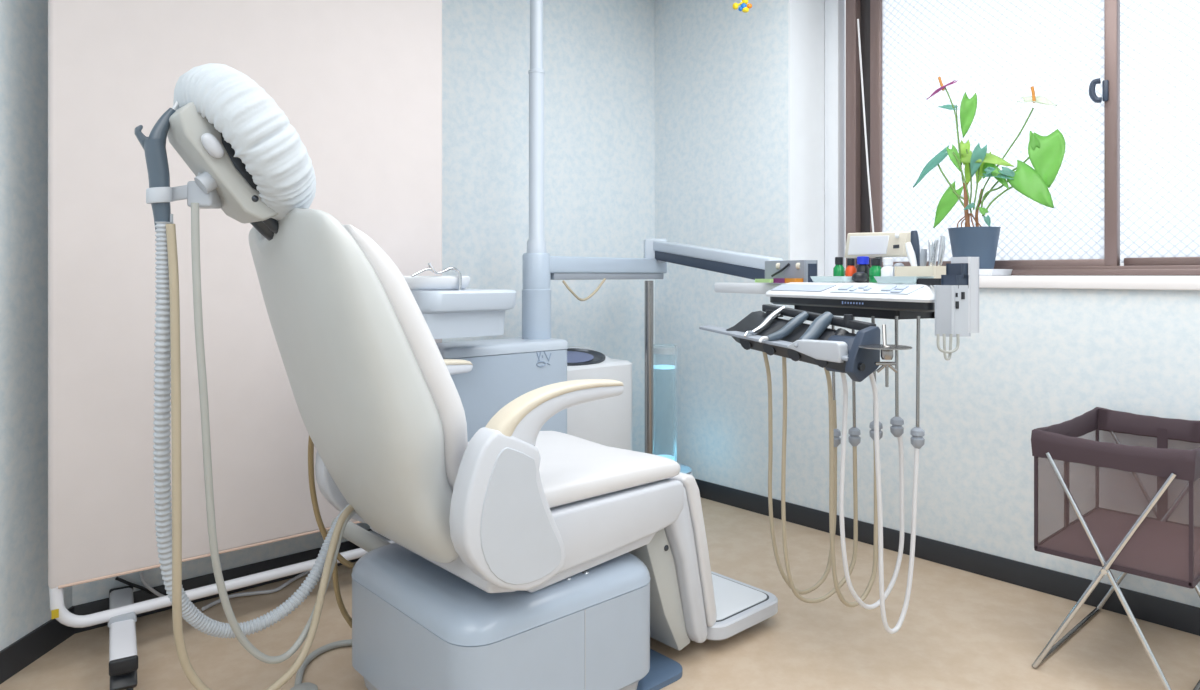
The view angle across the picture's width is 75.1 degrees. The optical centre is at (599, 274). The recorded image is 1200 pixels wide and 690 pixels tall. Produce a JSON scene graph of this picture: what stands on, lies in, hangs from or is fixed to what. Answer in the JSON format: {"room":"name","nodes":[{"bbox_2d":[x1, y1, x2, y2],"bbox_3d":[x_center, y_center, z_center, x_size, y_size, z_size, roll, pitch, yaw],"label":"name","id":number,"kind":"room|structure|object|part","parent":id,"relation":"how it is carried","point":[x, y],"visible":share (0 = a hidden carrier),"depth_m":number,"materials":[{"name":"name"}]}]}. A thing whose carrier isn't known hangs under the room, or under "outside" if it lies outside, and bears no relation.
{"room":"dental treatment room","nodes":[
{"label":"dental treatment room","id":0,"kind":"room"},
{"bbox_2d":[0,0,71,650],"bbox_3d":[-1.642,-0.170,1.128,0.100,2.500,2.443,0,0,0],"label":"wall","id":1,"kind":"structure","parent":0,"point":[24,588],"depth_m":2.14,"materials":[{"name":"paint"}]},
{"bbox_2d":[0,606,73,683],"bbox_3d":[-1.588,1.038,1.128,0.008,0.083,2.443,0,0,0],"label":"baseboard","id":2,"kind":"structure","parent":1,"relation":"attached to","point":[23,652],"depth_m":2.17,"materials":[{"name":"plastic"}]},
{"bbox_2d":[72,0,654,605],"bbox_3d":[-1.295,-0.170,2.680,4.350,2.500,0.100,0,0,-42],"label":"wall","id":3,"kind":"structure","parent":0,"point":[599,55],"depth_m":3.60,"materials":[{"name":"paint"}]},
{"bbox_2d":[115,577,152,594],"bbox_3d":[-1.445,1.003,2.472,0.040,0.144,0.165,0,0,26],"label":"power cable","id":4,"kind":"object","parent":3,"relation":"attached to","point":[116,578],"visible":0.83,"depth_m":2.43,"materials":[{"name":"black plastic"}]},
{"bbox_2d":[139,572,164,596],"bbox_3d":[-1.384,1.006,2.484,0.144,0.140,0.014,0,0,-29],"label":"power cable","id":5,"kind":"object","parent":3,"relation":"attached to","point":[144,582],"visible":0.69,"depth_m":2.46,"materials":[{"name":"grey rubber"}]},
{"bbox_2d":[74,536,387,633],"bbox_3d":[-0.650,1.038,3.186,2.515,0.083,0.008,0,0,-42],"label":"baseboard","id":6,"kind":"structure","parent":3,"relation":"attached to","point":[92,607],"depth_m":2.63,"materials":[{"name":"plastic"}]},
{"bbox_2d":[0,497,1199,689],"bbox_3d":[0.194,1.120,1.020,4.350,0.080,4.560,0,0,-42],"label":"floor","id":7,"kind":"structure","parent":0,"point":[960,629],"depth_m":2.29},
{"bbox_2d":[48,0,441,689],"bbox_3d":[-1.023,-0.050,2.476,1.194,2.260,0.547,0,0,-42],"label":"privacy screen","id":8,"kind":"object","parent":7,"relation":"on","point":[359,82],"visible":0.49,"depth_m":2.30,"materials":[{"name":"fabric"}]},
{"bbox_3d":[-1.032,-0.086,2.486,1.190,2.108,0.032,0,0,-42],"label":"tube frame","id":9,"kind":"part","parent":8,"relation":"part of","materials":[{"name":"white metal"}]},
{"bbox_2d":[201,570,310,610],"bbox_3d":[-1.108,1.070,2.703,0.081,0.016,0.532,0,0,39],"label":"power cable","id":10,"kind":"object","parent":7,"relation":"on","point":[306,572],"visible":0.73,"depth_m":2.63,"materials":[{"name":"grey plastic"}]},
{"bbox_2d":[290,639,351,689],"bbox_3d":[-0.771,1.069,2.126,0.105,0.020,0.313,0,0,4],"label":"cable","id":11,"kind":"object","parent":7,"relation":"on","point":[298,685],"visible":0.88,"depth_m":2.15,"materials":[{"name":"grey rubber"}]},
{"bbox_2d":[146,102,777,689],"bbox_3d":[-0.313,0.341,2.139,1.686,1.476,0.938,0,0,-42],"label":"dental chair","id":12,"kind":"object","parent":7,"relation":"on","point":[522,556],"visible":0.97,"depth_m":1.69,"materials":[{"name":"white leather"}]},
{"bbox_3d":[-0.842,-0.160,1.529,0.085,0.045,0.050,0,0,-42],"label":"holder arm","id":13,"kind":"part","parent":12,"relation":"part of","materials":[{"name":"grey plastic"}]},
{"bbox_3d":[-0.741,-0.247,1.492,0.040,0.046,0.028,0,0,-42],"label":"lock lever","id":14,"kind":"part","parent":12,"relation":"part of","materials":[{"name":"grey plastic"}]},
{"bbox_3d":[-0.748,-0.233,1.584,0.147,0.197,0.114,0,0,-42],"label":"headrest plate","id":15,"kind":"part","parent":12,"relation":"part of","materials":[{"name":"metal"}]},
{"bbox_2d":[173,63,315,220],"bbox_3d":[-0.728,-0.265,1.602,0.254,0.306,0.287,0,0,-42],"label":"headrest cover","id":16,"kind":"object","parent":12,"relation":"on","point":[260,134],"visible":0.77,"depth_m":1.50,"materials":[{"name":"white fabric"}]},
{"bbox_2d":[134,101,355,689],"bbox_3d":[-0.733,0.268,1.728,0.151,1.270,0.566,0,0,36],"label":"hose","id":17,"kind":"object","parent":12,"relation":"attached to","point":[169,536],"visible":0.96,"depth_m":1.53,"materials":[{"name":"plastic"}]},
{"bbox_3d":[-0.879,-0.261,1.506,0.032,0.055,0.016,0,0,-42],"label":"suction lever","id":18,"kind":"part","parent":17,"relation":"part of","materials":[{"name":"plastic"}]},
{"bbox_3d":[-0.702,-0.106,1.662,0.073,0.085,0.132,0,0,12],"label":"headrest stem","id":19,"kind":"part","parent":12,"relation":"part of","materials":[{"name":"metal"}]},
{"bbox_3d":[-0.629,0.497,2.106,0.265,0.352,0.066,0,0,-42],"label":"arm panel","id":20,"kind":"part","parent":12,"relation":"part of","materials":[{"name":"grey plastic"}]},
{"bbox_2d":[343,225,467,489],"bbox_3d":[-0.528,0.198,1.780,0.312,0.607,0.514,0,0,-42],"label":"backrest cushion","id":21,"kind":"object","parent":12,"relation":"on","point":[405,424],"depth_m":1.57,"materials":[{"name":"leather"}]},
{"bbox_3d":[-0.519,0.313,2.203,0.372,0.126,0.060,0,0,-42],"label":"arm","id":22,"kind":"part","parent":12,"relation":"part of","materials":[{"name":"grey plastic"}]},
{"bbox_3d":[-0.193,0.497,1.665,0.265,0.352,0.066,0,0,-42],"label":"arm panel","id":23,"kind":"part","parent":12,"relation":"part of","materials":[{"name":"grey plastic"}]},
{"bbox_3d":[-0.085,0.313,1.763,0.372,0.126,0.060,0,0,-42],"label":"arm","id":24,"kind":"part","parent":12,"relation":"part of","materials":[{"name":"grey plastic"}]},
{"bbox_2d":[468,431,679,507],"bbox_3d":[-0.204,0.512,2.071,0.661,0.067,0.560,0,0,-42],"label":"seat cushion","id":25,"kind":"object","parent":12,"relation":"on","point":[576,472],"depth_m":1.97,"materials":[{"name":"leather"}]},
{"bbox_3d":[-0.193,0.685,2.080,0.482,0.069,0.532,0,0,-42],"label":"seat frame","id":26,"kind":"part","parent":12,"relation":"part of","materials":[{"name":"grey plastic"}]},
{"bbox_3d":[-0.182,1.069,2.091,0.660,0.019,0.540,0,0,-42],"label":"floor plate","id":27,"kind":"part","parent":12,"relation":"part of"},
{"bbox_2d":[670,472,716,626],"bbox_3d":[0.123,0.778,2.363,0.149,0.453,0.481,0,0,-42],"label":"cushion","id":28,"kind":"object","parent":12,"relation":"on","point":[694,599],"depth_m":2.16,"materials":[{"name":"leather"}]},
{"bbox_3d":[0.267,1.022,2.480,0.368,0.049,0.506,0,0,-42],"label":"foot plate","id":29,"kind":"part","parent":12,"relation":"part of","materials":[{"name":"grey plastic"}]},
{"bbox_2d":[403,0,782,441],"bbox_3d":[-0.024,-0.170,2.818,1.520,2.500,0.857,0,0,-42],"label":"dental cuspidor unit","id":30,"kind":"object","parent":7,"relation":"on","point":[503,370],"visible":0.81,"depth_m":2.92,"materials":[{"name":"plastic"}]},
{"bbox_3d":[-0.501,0.008,2.398,0.174,0.092,0.010,0,0,-42],"label":"water spout","id":31,"kind":"part","parent":30,"relation":"part of","materials":[{"name":"silver metal"}]},
{"bbox_2d":[403,276,469,289],"bbox_3d":[-0.581,0.028,2.535,0.314,0.050,0.314,0,0,-42],"label":"basin","id":32,"kind":"object","parent":30,"relation":"in","point":[414,282],"depth_m":2.41,"materials":[{"name":"white ceramic"}]},
{"bbox_2d":[436,337,567,357],"bbox_3d":[-0.385,0.263,2.868,0.539,0.035,0.219,0,0,-42],"label":"countertop","id":33,"kind":"structure","parent":30,"relation":"on","point":[460,349],"depth_m":2.79,"materials":[{"name":"plastic"}]},
{"bbox_3d":[-0.246,-0.748,3.023,0.080,1.344,0.080,0,0,-42],"label":"light post","id":34,"kind":"part","parent":30,"relation":"part of","materials":[{"name":"plastic"}]},
{"bbox_3d":[0.026,-0.041,3.312,0.084,0.067,0.734,0,0,43],"label":"swing arm","id":35,"kind":"part","parent":30,"relation":"part of","materials":[{"name":"plastic"}]},
{"bbox_3d":[0.452,-0.087,3.215,0.072,0.142,0.782,0,0,-31],"label":"spring arm","id":36,"kind":"part","parent":30,"relation":"part of","materials":[{"name":"plastic"}]},
{"bbox_2d":[699,282,934,633],"bbox_3d":[0.636,0.496,2.482,0.661,0.943,1.216,0,0,-27],"label":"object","id":37,"kind":"object","parent":30,"relation":"attached to","point":[897,301],"visible":0.96,"depth_m":2.16,"materials":[{"name":"black plastic"}]},
{"bbox_2d":[715,282,785,293],"bbox_3d":[0.659,0.049,2.903,0.243,0.038,0.483,0,0,-27],"label":"shelf","id":38,"kind":"object","parent":37,"relation":"attached to","point":[742,287],"depth_m":2.88,"materials":[{"name":"white plastic"}]},
{"bbox_2d":[755,279,772,282],"bbox_3d":[0.584,0.020,2.721,0.045,0.013,0.087,0,0,-27],"label":"paper slip","id":39,"kind":"object","parent":37,"relation":"on","point":[756,280],"visible":0.8,"depth_m":2.70,"materials":[{"name":"green paper"}]},
{"bbox_2d":[744,306,784,336],"bbox_3d":[0.478,0.134,2.267,0.160,0.087,0.021,0,0,-32],"label":"dental handpiece","id":40,"kind":"object","parent":37,"relation":"on","point":[767,321],"visible":1,"depth_m":2.26,"materials":[{"name":"silver metal"}]},
{"bbox_3d":[0.478,0.185,2.183,0.049,0.061,0.561,0,0,-33],"label":"rail","id":41,"kind":"part","parent":37,"relation":"part of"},
{"bbox_2d":[773,278,784,282],"bbox_3d":[0.620,0.019,2.648,0.036,0.016,0.060,0,0,-27],"label":"packet","id":42,"kind":"object","parent":37,"relation":"on","point":[775,280],"visible":0.76,"depth_m":2.64,"materials":[{"name":"purple plastic"}]},
{"bbox_2d":[759,311,808,342],"bbox_3d":[0.513,0.145,2.171,0.155,0.086,0.033,0,0,-18],"label":"dental handpiece","id":43,"kind":"object","parent":37,"relation":"on","point":[799,319],"visible":1,"depth_m":2.16,"materials":[{"name":"metal"}]},
{"bbox_2d":[765,260,816,281],"bbox_3d":[0.652,-0.011,2.687,0.065,0.077,0.213,0,0,-27],"label":"block","id":44,"kind":"object","parent":37,"relation":"on","point":[797,268],"visible":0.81,"depth_m":2.65,"materials":[{"name":"beige plastic"}]},
{"bbox_2d":[771,263,789,276],"bbox_3d":[0.620,-0.017,2.681,0.009,0.048,0.082,0,0,-34],"label":"probe","id":45,"kind":"object","parent":44,"relation":"in","point":[788,264],"visible":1,"depth_m":2.67,"materials":[{"name":"black metal"}]},
{"bbox_2d":[785,278,802,282],"bbox_3d":[0.646,0.019,2.597,0.036,0.016,0.056,0,0,-27],"label":"packet","id":46,"kind":"object","parent":37,"relation":"on","point":[787,280],"visible":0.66,"depth_m":2.58,"materials":[{"name":"orange plastic"}]},
{"bbox_2d":[808,264,816,281],"bbox_3d":[0.694,-0.006,2.546,0.032,0.062,0.008,0,0,-27],"label":"glass slab","id":47,"kind":"object","parent":37,"relation":"on","point":[812,268],"visible":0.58,"depth_m":2.54,"materials":[{"name":"glass"}]},
{"bbox_2d":[794,311,833,347],"bbox_3d":[0.572,0.146,2.095,0.141,0.094,0.039,0,0,-33],"label":"dental handpiece","id":48,"kind":"object","parent":37,"relation":"on","point":[818,326],"visible":0.87,"depth_m":2.09,"materials":[{"name":"metal"}]},
{"bbox_2d":[787,339,847,362],"bbox_3d":[0.562,0.194,2.030,0.038,0.052,0.180,0,0,-33],"label":"light","id":49,"kind":"object","parent":37,"relation":"on","point":[832,351],"visible":0.9,"depth_m":1.99,"materials":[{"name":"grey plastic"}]},
{"bbox_3d":[0.603,0.118,2.192,0.032,0.058,0.436,0,0,-26],"label":"rail","id":50,"kind":"part","parent":37,"relation":"part of","materials":[{"name":"black plastic"}]},
{"bbox_2d":[810,276,854,282],"bbox_3d":[0.738,0.013,2.449,0.077,0.019,0.158,0,0,-27],"label":"glass dish","id":51,"kind":"object","parent":37,"relation":"on","point":[841,279],"visible":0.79,"depth_m":2.41,"materials":[{"name":"white"}]},
{"bbox_2d":[833,257,844,275],"bbox_3d":[0.781,-0.017,2.550,0.037,0.083,0.037,0,0,-42],"label":"bottle","id":52,"kind":"object","parent":37,"relation":"on","point":[838,270],"visible":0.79,"depth_m":2.54,"materials":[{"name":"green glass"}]},
{"bbox_2d":[765,282,934,319],"bbox_3d":[0.832,0.074,2.370,0.324,0.100,0.679,0,0,-27],"label":"tray","id":53,"kind":"object","parent":37,"relation":"on","point":[897,301],"depth_m":2.24,"materials":[{"name":"white plastic"}]},
{"bbox_2d":[845,258,856,275],"bbox_3d":[0.809,-0.015,2.516,0.034,0.078,0.034,0,0,-42],"label":"bottle","id":54,"kind":"object","parent":37,"relation":"on","point":[850,270],"visible":0.76,"depth_m":2.50,"materials":[{"name":"orange plastic"}]},
{"bbox_2d":[852,272,867,282],"bbox_3d":[0.791,0.007,2.374,0.052,0.032,0.040,0,0,-42],"label":"dish","id":55,"kind":"object","parent":37,"relation":"on","point":[859,277],"visible":1,"depth_m":2.36,"materials":[{"name":"black glass"}]},
{"bbox_2d":[857,256,868,282],"bbox_3d":[0.833,-0.017,2.470,0.039,0.083,0.039,0,0,-42],"label":"bottle","id":56,"kind":"object","parent":37,"relation":"on","point":[862,261],"visible":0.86,"depth_m":2.45,"materials":[{"name":"black plastic"}]},
{"bbox_2d":[869,258,881,282],"bbox_3d":[0.852,-0.014,2.408,0.041,0.076,0.041,0,0,-42],"label":"bottle","id":57,"kind":"object","parent":37,"relation":"on","point":[875,270],"visible":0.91,"depth_m":2.40,"materials":[{"name":"green glass"}]},
{"bbox_2d":[844,232,910,266],"bbox_3d":[0.886,-0.058,2.490,0.057,0.163,0.263,0,0,-27],"label":"box","id":58,"kind":"object","parent":37,"relation":"on","point":[872,244],"visible":0.75,"depth_m":2.47,"materials":[{"name":"beige plastic"}]},
{"bbox_2d":[858,324,911,386],"bbox_3d":[0.694,0.197,1.900,0.124,0.151,0.124,0,0,-42],"label":"tap","id":59,"kind":"object","parent":37,"relation":"on","point":[869,346],"depth_m":1.94,"materials":[{"name":"metal"}]},
{"bbox_2d":[881,258,892,275],"bbox_3d":[0.878,-0.014,2.378,0.041,0.076,0.041,0,0,-42],"label":"bottle","id":60,"kind":"object","parent":37,"relation":"on","point":[887,269],"visible":0.75,"depth_m":2.37,"materials":[{"name":"white plastic"}]},
{"bbox_2d":[893,263,903,275],"bbox_3d":[0.887,-0.006,2.315,0.034,0.060,0.034,0,0,-42],"label":"holder","id":61,"kind":"object","parent":37,"relation":"on","point":[896,264],"visible":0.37,"depth_m":2.31,"materials":[{"name":"white plastic"}]},
{"bbox_2d":[874,276,934,283],"bbox_3d":[0.847,0.013,2.176,0.077,0.019,0.158,0,0,-27],"label":"glass dish","id":62,"kind":"object","parent":37,"relation":"on","point":[880,279],"visible":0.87,"depth_m":2.15,"materials":[{"name":"white"}]},
{"bbox_2d":[895,266,945,277],"bbox_3d":[0.920,0.002,2.228,0.068,0.053,0.144,0,0,-27],"label":"rack","id":63,"kind":"object","parent":37,"relation":"on","point":[937,271],"visible":0.46,"depth_m":2.20,"materials":[{"name":"beige plastic"}]},
{"bbox_2d":[905,242,916,265],"bbox_3d":[0.901,-0.056,2.256,0.023,0.079,0.038,0,0,-42],"label":"scissors","id":64,"kind":"object","parent":63,"relation":"in","point":[910,252],"visible":0.89,"depth_m":2.25,"materials":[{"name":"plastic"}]},
{"bbox_2d":[910,231,919,265],"bbox_3d":[0.914,-0.073,2.262,0.024,0.110,0.026,0,0,-42],"label":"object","id":65,"kind":"object","parent":63,"relation":"in","point":[914,238],"visible":0.81,"depth_m":2.25,"materials":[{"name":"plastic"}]},
{"bbox_2d":[920,249,926,265],"bbox_3d":[0.922,-0.047,2.223,0.020,0.056,0.019,0,0,-42],"label":"brush","id":66,"kind":"object","parent":63,"relation":"in","point":[923,254],"visible":0.89,"depth_m":2.22,"materials":[{"name":"silver metal"}]},
{"bbox_2d":[928,240,933,265],"bbox_3d":[0.931,-0.059,2.194,0.013,0.081,0.015,0,0,-42],"label":"tweezers","id":67,"kind":"object","parent":63,"relation":"in","point":[930,243],"visible":0.9,"depth_m":2.19,"materials":[{"name":"silver metal"}]},
{"bbox_2d":[932,240,938,265],"bbox_3d":[0.946,-0.059,2.199,0.014,0.081,0.020,0,0,-42],"label":"forceps","id":68,"kind":"object","parent":63,"relation":"on","point":[936,242],"visible":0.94,"depth_m":2.19,"materials":[{"name":"silver metal"}]},
{"bbox_2d":[937,236,944,265],"bbox_3d":[0.949,-0.063,2.169,0.016,0.091,0.023,0,0,-42],"label":"pliers","id":69,"kind":"object","parent":63,"relation":"in","point":[942,239],"visible":1,"depth_m":2.16,"materials":[{"name":"silver metal"}]},
{"bbox_2d":[916,278,940,284],"bbox_3d":[0.885,0.018,2.074,0.041,0.018,0.077,0,0,-27],"label":"case","id":70,"kind":"object","parent":37,"relation":"on","point":[924,281],"visible":0.73,"depth_m":2.06,"materials":[{"name":"black plastic"}]},
{"bbox_2d":[935,257,978,359],"bbox_3d":[0.887,0.082,1.964,0.144,0.256,0.066,0,0,-27],"label":"control box","id":71,"kind":"object","parent":37,"relation":"attached to","point":[957,296],"visible":1,"depth_m":1.96,"materials":[{"name":"grey plastic"}]},
{"bbox_3d":[0.890,0.090,1.970,0.068,0.129,0.058,0,0,-27],"label":"casing","id":72,"kind":"part","parent":71,"relation":"part of","materials":[{"name":"grey plastic"}]},
{"bbox_3d":[0.931,0.050,1.990,0.040,0.192,0.058,0,0,-27],"label":"plate","id":73,"kind":"part","parent":71,"relation":"part of","materials":[{"name":"grey plastic"}]},
{"bbox_2d":[567,346,631,449],"bbox_3d":[-0.124,0.700,3.381,0.454,0.760,0.330,0,0,-42],"label":"trash can","id":74,"kind":"object","parent":7,"relation":"on","point":[606,421],"visible":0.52,"depth_m":3.31,"materials":[{"name":"white plastic"}]},
{"bbox_3d":[-0.146,0.353,3.369,0.370,0.054,0.296,0,0,-42],"label":"sloped lid","id":75,"kind":"part","parent":74,"relation":"part of","materials":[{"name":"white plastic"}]},
{"bbox_2d":[645,281,652,453],"bbox_3d":[0.213,0.552,3.395,0.140,1.055,0.140,0,0,-42],"label":"support post","id":76,"kind":"object","parent":7,"relation":"on","point":[648,284],"visible":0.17,"depth_m":3.38,"materials":[{"name":"metal"}]},
{"bbox_2d":[653,344,692,475],"bbox_3d":[0.296,0.702,3.610,0.264,0.756,0.264,0,0,-42],"label":"lamp","id":77,"kind":"object","parent":7,"relation":"on","point":[657,349],"visible":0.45,"depth_m":3.58,"materials":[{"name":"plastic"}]},
{"bbox_3d":[0.296,0.900,3.610,0.256,0.014,0.256,0,0,-42],"label":"lid","id":78,"kind":"part","parent":77,"relation":"part of","materials":[{"name":"teal plastic"}]},
{"bbox_2d":[1031,407,1199,689],"bbox_3d":[1.515,0.752,2.199,0.574,0.656,0.368,0,0,-42],"label":"basket","id":79,"kind":"object","parent":7,"relation":"on","point":[1158,548],"visible":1,"depth_m":2.12,"materials":[{"name":"brown fabric"}]},
{"bbox_3d":[1.298,0.779,2.023,0.012,0.595,0.328,0,0,-42],"label":"leg","id":80,"kind":"part","parent":79,"relation":"part of","materials":[{"name":"silver metal"}]},
{"bbox_3d":[1.321,0.779,2.018,0.012,0.594,0.310,0,0,-42],"label":"leg","id":81,"kind":"part","parent":79,"relation":"part of","materials":[{"name":"silver metal"}]},
{"bbox_3d":[1.704,0.779,2.388,0.012,0.595,0.328,0,0,-42],"label":"leg","id":82,"kind":"part","parent":79,"relation":"part of","materials":[{"name":"silver metal"}]},
{"bbox_3d":[1.728,0.779,2.383,0.012,0.594,0.310,0,0,-42],"label":"leg","id":83,"kind":"part","parent":79,"relation":"part of","materials":[{"name":"silver metal"}]},
{"bbox_2d":[655,0,1199,607],"bbox_3d":[1.895,-0.170,2.545,0.420,2.500,4.360,0,0,-42],"label":"wall","id":84,"kind":"structure","parent":0,"point":[1037,358],"depth_m":3.17,"materials":[{"name":"paint"}]},
{"bbox_2d":[788,0,824,275],"bbox_3d":[0.949,-0.667,3.526,0.320,1.425,0.008,0,0,-42],"label":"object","id":85,"kind":"structure","parent":84,"relation":"attached to","point":[806,18],"depth_m":3.50,"materials":[{"name":"paint"}]},
{"bbox_2d":[825,0,844,275],"bbox_3d":[1.080,-0.688,3.589,0.060,1.385,0.070,0,0,-42],"label":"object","id":86,"kind":"structure","parent":84,"relation":"attached to","point":[834,9],"depth_m":3.57,"materials":[{"name":"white painted metal"}]},
{"bbox_2d":[695,479,1199,635],"bbox_3d":[1.736,1.038,2.402,0.008,0.083,4.360,0,0,-42],"label":"baseboard","id":87,"kind":"structure","parent":84,"relation":"attached to","point":[1153,609],"depth_m":2.79,"materials":[{"name":"plastic"}]},
{"bbox_2d":[846,0,1199,275],"bbox_3d":[1.899,-0.689,2.687,0.124,1.382,2.375,0,0,-42],"label":"window","id":88,"kind":"structure","parent":84,"relation":"in","point":[1122,77],"depth_m":2.94,"materials":[{"name":"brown glass"}]},
{"bbox_2d":[857,19,873,231],"bbox_3d":[1.155,-0.635,3.386,0.008,0.970,0.082,0,0,-42],"label":"blind cord","id":89,"kind":"object","parent":88,"relation":"hanging from","point":[857,19],"visible":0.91,"depth_m":3.39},
{"bbox_3d":[1.520,-0.689,3.098,0.005,1.292,0.860,0,0,-42],"label":"pane","id":90,"kind":"part","parent":88,"relation":"part of","materials":[{"name":"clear glass"}]},
{"bbox_3d":[1.517,-0.686,3.102,0.040,1.327,0.940,0,0,-42],"label":"sash","id":91,"kind":"part","parent":88,"relation":"part of","materials":[{"name":"brown metal"}]},
{"bbox_3d":[2.263,-0.689,2.337,0.005,1.292,1.260,0,0,-42],"label":"pane","id":92,"kind":"part","parent":88,"relation":"part of","materials":[{"name":"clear glass"}]},
{"bbox_3d":[2.280,-0.688,2.318,0.035,1.325,1.232,0,0,-42],"label":"sash","id":93,"kind":"part","parent":88,"relation":"part of","materials":[{"name":"brown metal"}]},
{"bbox_2d":[979,276,1199,289],"bbox_3d":[1.744,0.025,2.602,0.310,0.042,2.466,0,0,-42],"label":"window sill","id":94,"kind":"structure","parent":84,"relation":"attached to","point":[1040,282],"depth_m":2.53,"materials":[{"name":"white paint"}]},
{"bbox_2d":[979,269,1012,275],"bbox_3d":[1.411,-0.009,3.014,0.194,0.025,0.280,0,0,-42],"label":"tray","id":95,"kind":"object","parent":94,"relation":"on","point":[982,272],"visible":0.44,"depth_m":2.88,"materials":[{"name":"white plastic"}]},
{"bbox_2d":[913,77,1065,268],"bbox_3d":[1.449,-0.402,2.953,0.184,0.759,0.553,0,0,-42],"label":"anthurium","id":96,"kind":"object","parent":95,"relation":"on","point":[1046,153],"visible":1,"depth_m":2.91,"materials":[{"name":"plant"}]},
{"bbox_3d":[1.371,-0.345,3.039,0.007,0.193,0.118,0,0,-42],"label":"stem","id":97,"kind":"part","parent":96,"relation":"part of","materials":[{"name":"green plant"}]},
{"bbox_3d":[1.379,-0.519,3.031,0.006,0.439,0.084,0,0,-42],"label":"stem","id":98,"kind":"part","parent":96,"relation":"part of","materials":[{"name":"green plant"}]},
{"bbox_3d":[1.394,-0.544,3.029,0.004,0.238,0.025,0,0,-42],"label":"stem","id":99,"kind":"part","parent":96,"relation":"part of","materials":[{"name":"green plant"}]},
{"bbox_3d":[1.389,-0.355,2.990,0.006,0.240,0.074,0,0,-42],"label":"stem","id":100,"kind":"part","parent":96,"relation":"part of","materials":[{"name":"plant"}]},
{"bbox_3d":[1.419,-0.368,3.001,0.006,0.235,0.024,0,0,-42],"label":"stem","id":101,"kind":"part","parent":96,"relation":"part of","materials":[{"name":"green plant"}]},
{"bbox_3d":[1.430,-0.356,2.959,0.006,0.216,0.032,0,0,-42],"label":"stem","id":102,"kind":"part","parent":96,"relation":"part of","materials":[{"name":"green plant"}]},
{"bbox_3d":[1.482,-0.306,2.916,0.007,0.120,0.120,0,0,-42],"label":"stem","id":103,"kind":"part","parent":96,"relation":"part of","materials":[{"name":"green plant"}]},
{"bbox_3d":[1.484,-0.289,2.883,0.007,0.140,0.143,0,0,-42],"label":"stem","id":104,"kind":"part","parent":96,"relation":"part of","materials":[{"name":"green plant"}]},
{"bbox_3d":[1.519,-0.364,2.904,0.007,0.186,0.202,0,0,-42],"label":"stem","id":105,"kind":"part","parent":96,"relation":"part of","materials":[{"name":"green plant"}]},
{"bbox_3d":[1.505,-0.428,2.905,0.006,0.360,0.208,0,0,-42],"label":"stem","id":106,"kind":"part","parent":96,"relation":"part of","materials":[{"name":"green plant"}]},
{"bbox_2d":[948,227,1000,268],"bbox_3d":[1.427,-0.101,2.977,0.184,0.156,0.184,0,0,-42],"label":"pot","id":107,"kind":"object","parent":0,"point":[981,242],"depth_m":2.91,"materials":[{"name":"ceramic"}]},
{"bbox_3d":[0.194,-1.460,1.020,4.350,0.080,4.560,0,0,-42],"label":"ceiling","id":108,"kind":"structure","parent":0,"visible":0},
{"bbox_2d":[733,0,751,12],"bbox_3d":[0.575,-1.240,3.150,0.079,0.360,0.028,0,0,-3],"label":"toy","id":109,"kind":"object","parent":108,"relation":"hanging from","point":[743,8],"visible":1,"depth_m":3.14,"materials":[{"name":"yellow plastic"}]}
]}

